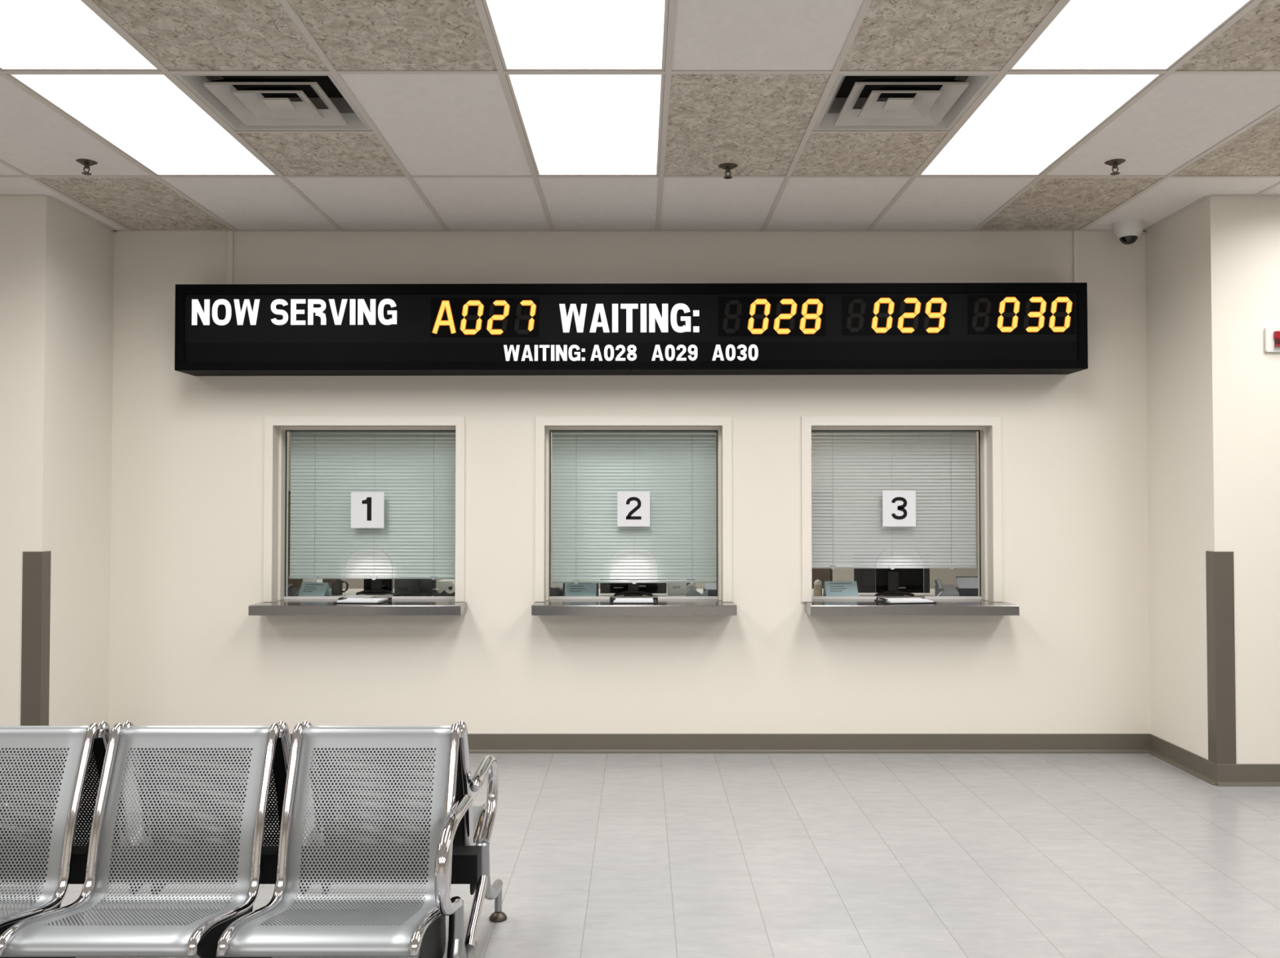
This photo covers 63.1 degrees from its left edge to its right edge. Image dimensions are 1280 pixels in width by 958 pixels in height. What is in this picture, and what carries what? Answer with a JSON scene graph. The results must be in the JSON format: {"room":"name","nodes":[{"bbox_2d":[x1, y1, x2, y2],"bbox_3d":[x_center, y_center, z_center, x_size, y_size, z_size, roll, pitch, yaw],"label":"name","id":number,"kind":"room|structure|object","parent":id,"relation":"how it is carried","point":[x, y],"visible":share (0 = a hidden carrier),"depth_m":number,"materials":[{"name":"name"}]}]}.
{"room":"public hall","nodes":[
{"label":"public hall","id":0,"kind":"room"},
{"bbox_2d":[0,195,114,755],"bbox_3d":[-4.622,-0.088,5.788,3.155,3.300,0.950,0,-1,0],"label":"wall","id":1,"kind":"structure","parent":0,"point":[57,262],"depth_m":5.45,"materials":[{"name":"beige paint"}]},
{"bbox_2d":[20,551,51,752],"bbox_3d":[-3.091,0.907,5.327,0.099,1.074,0.079,0,-1,0],"label":"trim","id":2,"kind":"structure","parent":1,"relation":"attached to","point":[36,580],"depth_m":5.29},
{"bbox_2d":[482,0,669,171],"bbox_3d":[0.000,-1.883,1.072,12.400,0.120,10.460,0,-1,0],"label":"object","id":3,"kind":"structure","parent":0,"point":[668,0],"depth_m":4.60,"materials":[{"name":"white plastic"}]},
{"bbox_2d":[108,231,1150,733],"bbox_3d":[-0.060,-0.081,6.133,6.570,3.300,0.260,0,-1,0],"label":"wall","id":4,"kind":"structure","parent":0,"point":[187,559],"depth_m":6.00,"materials":[{"name":"beige paint"}]},
{"bbox_2d":[226,231,233,284],"bbox_3d":[-2.369,-1.233,6.022,0.032,0.400,0.014,0,-1,0],"label":"cable raceway","id":5,"kind":"object","parent":4,"relation":"attached to","point":[229,233],"visible":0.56,"depth_m":6.02,"materials":[{"name":"beige paint"}]},
{"bbox_2d":[248,597,466,615],"bbox_3d":[-1.585,0.735,6.015,1.179,0.056,0.461,0,-1,0],"label":"shelf","id":6,"kind":"object","parent":4,"relation":"attached to","point":[284,606],"visible":0.9,"depth_m":5.78,"materials":[{"name":"silver metal"}]},
{"bbox_2d":[333,596,391,603],"bbox_3d":[-1.593,0.693,5.986,0.276,0.024,0.230,0,-1,4],"label":"clipboard","id":7,"kind":"object","parent":6,"relation":"on","point":[344,600],"visible":1,"depth_m":5.91,"materials":[{"name":"white paper"}]},
{"bbox_2d":[262,415,464,601],"bbox_3d":[-1.586,0.174,6.082,1.153,1.069,0.197,0,-1,0],"label":"window","id":8,"kind":"structure","parent":4,"relation":"in","point":[269,420],"depth_m":6.00,"materials":[{"name":"beige paint"}]},
{"bbox_2d":[351,491,384,527],"bbox_3d":[-1.611,0.183,6.159,0.195,0.212,0.006,0,-1,0],"label":"number card","id":9,"kind":"object","parent":8,"relation":"attached to","point":[367,508],"visible":1,"depth_m":6.16,"materials":[{"name":"white"}]},
{"bbox_2d":[288,431,455,579],"bbox_3d":[-1.584,0.150,6.222,1.013,0.902,0.030,0,-1,0],"label":"blind","id":10,"kind":"object","parent":8,"relation":"attached to","point":[417,535],"visible":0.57,"depth_m":6.22,"materials":[{"name":"white plastic"}]},
{"bbox_2d":[174,282,1088,375],"bbox_3d":[-0.048,-0.840,5.887,5.044,0.477,0.265,0,-1,0],"label":"display sign","id":11,"kind":"object","parent":4,"relation":"attached to","point":[881,328],"visible":1,"depth_m":5.76,"materials":[{"name":"black plastic"}]},
{"bbox_2d":[534,415,732,601],"bbox_3d":[-0.037,0.174,6.082,1.135,1.069,0.197,0,-1,0],"label":"window","id":12,"kind":"structure","parent":4,"relation":"in","point":[540,421],"depth_m":6.00,"materials":[{"name":"beige paint"}]},
{"bbox_2d":[617,491,649,526],"bbox_3d":[-0.038,0.177,6.159,0.192,0.207,0.006,0,-1,0],"label":"number card","id":13,"kind":"object","parent":12,"relation":"attached to","point":[633,507],"visible":1,"depth_m":6.16,"materials":[{"name":"white"}]},
{"bbox_2d":[551,431,716,583],"bbox_3d":[-0.035,0.162,6.222,0.987,0.926,0.030,0,-1,0],"label":"blind","id":14,"kind":"object","parent":12,"relation":"attached to","point":[589,468],"visible":0.92,"depth_m":6.22,"materials":[{"name":"white plastic"}]},
{"bbox_2d":[531,597,737,615],"bbox_3d":[-0.032,0.735,6.015,1.140,0.056,0.461,0,-1,0],"label":"shelf","id":15,"kind":"object","parent":4,"relation":"attached to","point":[550,606],"visible":0.93,"depth_m":5.78,"materials":[{"name":"silver metal"}]},
{"bbox_2d":[609,596,657,603],"bbox_3d":[-0.038,0.693,5.986,0.266,0.024,0.230,0,-1,0],"label":"clipboard","id":16,"kind":"object","parent":15,"relation":"on","point":[613,600],"visible":1,"depth_m":5.91,"materials":[{"name":"white paper"}]},
{"bbox_2d":[128,733,1150,753],"bbox_3d":[-0.060,1.512,5.957,5.970,0.107,0.022,0,-1,0],"label":"baseboard","id":17,"kind":"structure","parent":4,"relation":"attached to","point":[478,743],"depth_m":5.96,"materials":[{"name":"beige plastic"}]},
{"bbox_2d":[801,415,1002,601],"bbox_3d":[1.505,0.174,6.082,1.150,1.069,0.197,0,-1,0],"label":"window","id":18,"kind":"structure","parent":4,"relation":"in","point":[807,421],"depth_m":6.00,"materials":[{"name":"beige paint"}]},
{"bbox_2d":[811,431,976,568],"bbox_3d":[1.503,0.119,6.223,1.008,0.840,0.030,0,-1,0],"label":"blind","id":19,"kind":"object","parent":18,"relation":"attached to","point":[833,519],"visible":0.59,"depth_m":6.22,"materials":[{"name":"white plastic"}]},
{"bbox_2d":[882,489,915,526],"bbox_3d":[1.532,0.174,6.159,0.195,0.214,0.006,0,-1,0],"label":"number card","id":20,"kind":"object","parent":18,"relation":"attached to","point":[899,506],"visible":1,"depth_m":6.16,"materials":[{"name":"white"}]},
{"bbox_2d":[804,597,1019,615],"bbox_3d":[1.527,0.735,6.015,1.160,0.056,0.461,0,-1,0],"label":"shelf","id":21,"kind":"object","parent":4,"relation":"attached to","point":[817,606],"visible":0.94,"depth_m":5.78,"materials":[{"name":"silver metal"}]},
{"bbox_2d":[874,597,936,604],"bbox_3d":[1.523,0.693,5.986,0.294,0.024,0.230,0,-1,-8],"label":"clipboard","id":22,"kind":"object","parent":21,"relation":"on","point":[886,600],"visible":1,"depth_m":5.91,"materials":[{"name":"white paper"}]},
{"bbox_2d":[1072,231,1079,282],"bbox_3d":[2.523,-1.233,6.022,0.032,0.400,0.014,0,-1,0],"label":"cable raceway","id":23,"kind":"object","parent":4,"relation":"attached to","point":[1075,233],"visible":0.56,"depth_m":6.02,"materials":[{"name":"beige paint"}]},
{"bbox_2d":[288,431,977,588],"bbox_3d":[0.000,0.193,9.448,7.200,2.900,0.100,0,-1,0],"label":"wall","id":24,"kind":"structure","parent":0,"point":[946,575],"depth_m":9.40,"materials":[{"name":"paint"}]},
{"bbox_2d":[0,0,1279,229],"bbox_3d":[0.000,-1.559,0.935,12.400,0.016,10.200,0,-1,0],"label":"ceiling","id":25,"kind":"structure","parent":0,"point":[434,124],"depth_m":4.43,"materials":[{"name":"tile"}]},
{"bbox_2d":[0,0,160,70],"bbox_3d":[-2.032,-1.543,3.195,0.584,0.086,1.194,0,-1,0],"label":"ceiling light","id":26,"kind":"object","parent":25,"relation":"attached to","point":[35,34],"visible":0.77,"depth_m":3.55,"materials":[{"name":"plastic"}]},
{"bbox_2d":[75,158,97,175],"bbox_3d":[-2.557,-1.439,4.813,0.090,0.059,0.090,0,-1,0],"label":"sprinkler","id":27,"kind":"object","parent":25,"relation":"attached to","point":[86,162],"visible":1,"depth_m":4.80,"materials":[{"name":"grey metal"}]},
{"bbox_2d":[8,74,277,175],"bbox_3d":[-2.032,-1.516,4.415,0.584,0.086,1.194,0,-1,0],"label":"ceiling light","id":28,"kind":"object","parent":25,"relation":"attached to","point":[149,118],"visible":0.69,"depth_m":4.31,"materials":[{"name":"plastic"}]},
{"bbox_2d":[173,74,372,130],"bbox_3d":[-1.422,-1.543,4.110,0.586,0.146,0.586,0,-1,0],"label":"ceiling vent","id":29,"kind":"object","parent":25,"relation":"in","point":[245,102],"visible":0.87,"depth_m":4.18,"materials":[{"name":"metal"}]},
{"bbox_2d":[482,0,668,70],"bbox_3d":[-0.202,-1.543,3.195,0.584,0.086,1.194,0,-1,0],"label":"ceiling light","id":30,"kind":"object","parent":25,"relation":"attached to","point":[528,34],"visible":1,"depth_m":3.49,"materials":[{"name":"plastic"}]},
{"bbox_2d":[506,74,664,175],"bbox_3d":[-0.202,-1.516,4.415,0.584,0.086,1.194,0,-1,0],"label":"ceiling light","id":31,"kind":"object","parent":25,"relation":"attached to","point":[572,124],"visible":0.83,"depth_m":4.31,"materials":[{"name":"plastic"}]},
{"bbox_2d":[0,0,1279,231],"bbox_3d":[0.000,-1.548,0.935,12.400,0.004,10.200,0,-1,0],"label":"ceiling grid","id":32,"kind":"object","parent":25,"relation":"attached to","point":[865,5],"depth_m":3.95,"materials":[{"name":"metal"}]},
{"bbox_2d":[718,162,737,178],"bbox_3d":[0.411,-1.437,4.870,0.090,0.059,0.090,0,-1,0],"label":"sprinkler","id":33,"kind":"object","parent":25,"relation":"attached to","point":[727,166],"visible":1,"depth_m":4.86,"materials":[{"name":"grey metal"}]},
{"bbox_2d":[812,74,996,130],"bbox_3d":[1.018,-1.543,4.110,0.586,0.146,0.586,0,-1,0],"label":"ceiling vent","id":34,"kind":"object","parent":25,"relation":"in","point":[854,102],"visible":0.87,"depth_m":4.17,"materials":[{"name":"metal"}]},
{"bbox_2d":[918,74,1162,175],"bbox_3d":[1.628,-1.516,4.415,0.584,0.086,1.194,0,-1,0],"label":"ceiling light","id":35,"kind":"object","parent":25,"relation":"attached to","point":[1025,123],"visible":0.69,"depth_m":4.31,"materials":[{"name":"plastic"}]},
{"bbox_2d":[1104,158,1125,175],"bbox_3d":[2.196,-1.439,4.813,0.090,0.059,0.090,0,-1,0],"label":"sprinkler","id":36,"kind":"object","parent":25,"relation":"attached to","point":[1114,162],"visible":1,"depth_m":4.80,"materials":[{"name":"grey metal"}]},
{"bbox_2d":[1112,218,1144,244],"bbox_3d":[2.749,-1.381,5.862,0.160,0.122,0.160,0,-1,0],"label":"dome camera","id":37,"kind":"object","parent":25,"relation":"attached to","point":[1127,231],"visible":1,"depth_m":5.81,"materials":[{"name":"white plastic"}]},
{"bbox_2d":[1008,0,1253,70],"bbox_3d":[1.628,-1.543,3.195,0.584,0.086,1.194,0,-1,0],"label":"ceiling light","id":38,"kind":"object","parent":25,"relation":"attached to","point":[1082,34],"visible":0.79,"depth_m":3.49,"materials":[{"name":"plastic"}]},
{"bbox_2d":[0,753,1279,957],"bbox_3d":[0.000,1.503,0.877,12.400,0.100,10.220,0,-1,0],"label":"floor","id":39,"kind":"structure","parent":0,"point":[593,855],"depth_m":4.19,"materials":[{"name":"tile"}]},
{"bbox_2d":[0,720,506,957],"bbox_3d":[-1.296,1.102,3.006,1.677,0.796,1.232,0,-1,0],"label":"bench","id":40,"kind":"object","parent":39,"relation":"on","point":[443,842],"visible":1,"depth_m":2.89,"materials":[{"name":"silver metal"}]},
{"bbox_2d":[448,899,464,942],"bbox_3d":[-0.488,1.177,2.768,0.042,0.116,0.045,0,-1,0],"label":"bench leg","id":41,"kind":"object","parent":40,"relation":"attached to","point":[456,920],"depth_m":2.75,"materials":[{"name":"metal"}]},
{"bbox_2d":[476,840,489,879],"bbox_3d":[-0.488,1.187,3.241,0.042,0.116,0.045,0,-1,0],"label":"bench leg","id":42,"kind":"object","parent":40,"relation":"attached to","point":[485,875],"depth_m":3.22,"materials":[{"name":"metal"}]},
{"bbox_2d":[1145,195,1279,763],"bbox_3d":[4.562,-0.088,5.788,3.275,3.300,0.950,0,-1,0],"label":"wall","id":43,"kind":"structure","parent":0,"point":[1212,267],"depth_m":5.34,"materials":[{"name":"beige paint"}]},
{"bbox_2d":[0,194,1279,231],"bbox_3d":[0.000,-1.444,5.678,12.400,0.004,0.712,0,-1,0],"label":"trim","id":44,"kind":"structure","parent":43,"relation":"attached to","point":[50,197],"depth_m":6.01,"materials":[{"name":"metal"}]},
{"bbox_2d":[1148,733,1217,785],"bbox_3d":[2.914,1.505,5.620,0.022,0.107,0.696,0,-1,0],"label":"baseboard","id":45,"kind":"structure","parent":43,"relation":"attached to","point":[1194,764],"depth_m":5.58,"materials":[{"name":"beige plastic"}]},
{"bbox_2d":[1205,551,1235,764],"bbox_3d":[2.970,0.907,5.327,0.099,1.074,0.079,0,-1,0],"label":"trim","id":46,"kind":"structure","parent":43,"relation":"attached to","point":[1220,574],"depth_m":5.29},
{"bbox_2d":[1216,763,1279,786],"bbox_3d":[4.559,1.497,5.267,3.281,0.107,0.022,0,-1,0],"label":"baseboard","id":47,"kind":"structure","parent":43,"relation":"attached to","point":[1237,774],"depth_m":5.27,"materials":[{"name":"brown plastic"}]},
{"bbox_2d":[1264,326,1279,352],"bbox_3d":[3.277,-0.712,5.307,0.171,0.131,0.040,0,-1,0],"label":"station","id":48,"kind":"object","parent":43,"relation":"attached to","point":[1272,334],"visible":1,"depth_m":5.31,"materials":[{"name":"white plastic"}]},
{"bbox_3d":[0.000,1.657,7.795,7.200,0.100,3.140,0,-1,0],"label":"floor","id":49,"kind":"structure","parent":0,"visible":0},
{"bbox_2d":[287,490,341,588],"bbox_3d":[-2.540,0.846,7.683,0.650,1.515,0.060,0,-1,0],"label":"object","id":50,"kind":"structure","parent":49,"relation":"on","point":[296,582],"depth_m":7.66,"materials":[{"name":"brown paint"}]},
{"bbox_2d":[329,588,935,597],"bbox_3d":[0.000,1.159,6.658,5.800,0.845,0.835,0,-1,0],"label":"countertop","id":51,"kind":"structure","parent":49,"relation":"on","point":[350,591],"depth_m":6.60,"materials":[{"name":"white laminate"}]},
{"bbox_2d":[287,583,300,595],"bbox_3d":[-2.143,0.689,6.406,0.095,0.083,0.160,0,-1,0],"label":"desk phone","id":52,"kind":"object","parent":51,"relation":"on","point":[291,591],"visible":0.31,"depth_m":6.41,"materials":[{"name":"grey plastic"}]},
{"bbox_2d":[302,578,322,582],"bbox_3d":[-2.198,0.701,6.996,0.096,0.085,0.120,0,-1,0],"label":"box","id":53,"kind":"object","parent":51,"relation":"on","point":[304,580],"visible":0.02,"depth_m":6.94,"materials":[{"name":"white cardboard"}]},
{"bbox_2d":[297,582,332,595],"bbox_3d":[-1.992,0.681,6.386,0.181,0.096,0.100,0,-1,16],"label":"tent card","id":54,"kind":"object","parent":51,"relation":"on","point":[307,588],"visible":0.79,"depth_m":6.37,"materials":[{"name":"paper"}]},
{"bbox_2d":[330,580,348,595],"bbox_3d":[-1.903,0.690,6.606,0.112,0.090,0.072,0,-1,0],"label":"coffee mug","id":55,"kind":"object","parent":51,"relation":"on","point":[336,586],"visible":0.97,"depth_m":6.58,"materials":[{"name":"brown ceramic"}]},
{"bbox_2d":[342,594,379,597],"bbox_3d":[-1.745,0.729,6.454,0.233,0.006,0.166,0,-1,0],"label":"paper sheets","id":56,"kind":"object","parent":51,"relation":"on","point":[352,595],"visible":0.68,"depth_m":6.42,"materials":[{"name":"white paper"}]},
{"bbox_2d":[355,578,394,594],"bbox_3d":[-1.679,0.618,6.685,0.246,0.240,0.166,0,-1,0],"label":"computer monitor","id":57,"kind":"object","parent":51,"relation":"on","point":[377,586],"visible":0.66,"depth_m":6.64,"materials":[{"name":"black plastic"}]},
{"bbox_2d":[392,578,435,595],"bbox_3d":[-1.408,0.588,6.525,0.260,0.290,0.166,0,-1,0],"label":"computer monitor","id":58,"kind":"object","parent":51,"relation":"on","point":[405,587],"visible":0.47,"depth_m":6.49,"materials":[{"name":"grey plastic"}]},
{"bbox_2d":[432,582,454,595],"bbox_3d":[-1.199,0.683,6.416,0.152,0.096,0.071,0,-1,0],"label":"tape dispenser","id":59,"kind":"object","parent":51,"relation":"on","point":[449,591],"visible":0.8,"depth_m":6.40,"materials":[{"name":"black plastic"}]},
{"bbox_2d":[437,579,454,592],"bbox_3d":[-1.262,0.701,6.811,0.094,0.077,0.150,0,-1,0],"label":"box","id":60,"kind":"object","parent":51,"relation":"on","point":[441,584],"visible":0.51,"depth_m":6.74,"materials":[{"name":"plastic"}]},
{"bbox_2d":[551,582,563,588],"bbox_3d":[-0.547,0.700,6.736,0.111,0.075,0.140,0,-1,0],"label":"paper stack","id":61,"kind":"object","parent":51,"relation":"on","point":[553,584],"visible":0.11,"depth_m":6.69,"materials":[{"name":"white paper"}]},
{"bbox_2d":[550,586,565,595],"bbox_3d":[-0.514,0.698,6.409,0.118,0.066,0.089,0,-1,0],"label":"cloth bag","id":62,"kind":"object","parent":51,"relation":"on","point":[557,591],"visible":0.5,"depth_m":6.37,"materials":[{"name":"fabric"}]},
{"bbox_2d":[562,582,565,595],"bbox_3d":[-0.463,0.682,6.346,0.020,0.095,0.110,0,-1,0],"label":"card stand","id":63,"kind":"object","parent":51,"relation":"on","point":[563,591],"visible":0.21,"depth_m":6.32,"materials":[{"name":"black plastic"}]},
{"bbox_2d":[564,582,596,595],"bbox_3d":[-0.359,0.674,6.347,0.187,0.110,0.100,0,-1,0],"label":"tent card","id":64,"kind":"object","parent":51,"relation":"on","point":[571,588],"visible":0.54,"depth_m":6.32,"materials":[{"name":"paper"}]},
{"bbox_2d":[596,582,599,595],"bbox_3d":[-0.258,0.682,6.346,0.020,0.095,0.110,0,-1,0],"label":"card stand","id":65,"kind":"object","parent":51,"relation":"on","point":[597,583],"visible":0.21,"depth_m":6.32,"materials":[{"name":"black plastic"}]},
{"bbox_2d":[600,578,666,595],"bbox_3d":[-0.042,0.591,6.585,0.419,0.288,0.166,0,-1,0],"label":"computer monitor","id":66,"kind":"object","parent":51,"relation":"on","point":[617,588],"visible":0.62,"depth_m":6.55,"materials":[{"name":"black plastic"}]},
{"bbox_2d":[666,578,686,595],"bbox_3d":[0.235,0.673,6.712,0.128,0.128,0.238,0,-1,0],"label":"file box","id":67,"kind":"object","parent":51,"relation":"on","point":[673,588],"visible":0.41,"depth_m":6.60,"materials":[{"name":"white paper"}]},
{"bbox_2d":[685,583,708,595],"bbox_3d":[0.349,0.687,6.397,0.137,0.086,0.071,0,-1,0],"label":"tape dispenser","id":68,"kind":"object","parent":51,"relation":"on","point":[691,591],"visible":0.87,"depth_m":6.36,"materials":[{"name":"grey plastic"}]},
{"bbox_2d":[702,582,716,595],"bbox_3d":[0.442,0.680,6.457,0.093,0.103,0.140,0,-1,0],"label":"printer","id":69,"kind":"object","parent":51,"relation":"on","point":[711,587],"visible":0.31,"depth_m":6.40,"materials":[{"name":"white plastic"}]},
{"bbox_2d":[813,579,822,595],"bbox_3d":[1.095,0.674,6.407,0.052,0.112,0.052,0,-1,0],"label":"storage jar","id":70,"kind":"object","parent":51,"relation":"on","point":[817,587],"visible":0.74,"depth_m":6.39,"materials":[{"name":"beige glass"}]},
{"bbox_2d":[822,581,858,595],"bbox_3d":[1.230,0.678,6.386,0.199,0.103,0.100,0,-1,-4],"label":"tent card","id":71,"kind":"object","parent":51,"relation":"on","point":[830,588],"visible":0.79,"depth_m":6.37,"materials":[{"name":"paper"}]},
{"bbox_2d":[853,554,929,595],"bbox_3d":[1.592,0.600,6.585,0.474,0.270,0.166,0,-1,1],"label":"computer monitor","id":72,"kind":"object","parent":51,"relation":"on","point":[882,581],"visible":0.71,"depth_m":6.55,"materials":[{"name":"black plastic"}]},
{"bbox_2d":[934,578,959,595],"bbox_3d":[1.873,0.677,6.447,0.168,0.109,0.159,0,-1,0],"label":"desk telephone","id":73,"kind":"object","parent":51,"relation":"on","point":[940,589],"visible":0.79,"depth_m":6.42,"materials":[{"name":"grey plastic"}]},
{"bbox_2d":[955,576,977,595],"bbox_3d":[2.029,0.668,6.457,0.150,0.128,0.140,0,-1,0],"label":"printer","id":74,"kind":"object","parent":51,"relation":"on","point":[967,585],"visible":0.57,"depth_m":6.40,"materials":[{"name":"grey plastic"}]},
{"bbox_2d":[811,492,832,588],"bbox_3d":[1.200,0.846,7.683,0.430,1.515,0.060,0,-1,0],"label":"filing cabinet","id":75,"kind":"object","parent":49,"relation":"on","point":[824,575],"depth_m":7.66,"materials":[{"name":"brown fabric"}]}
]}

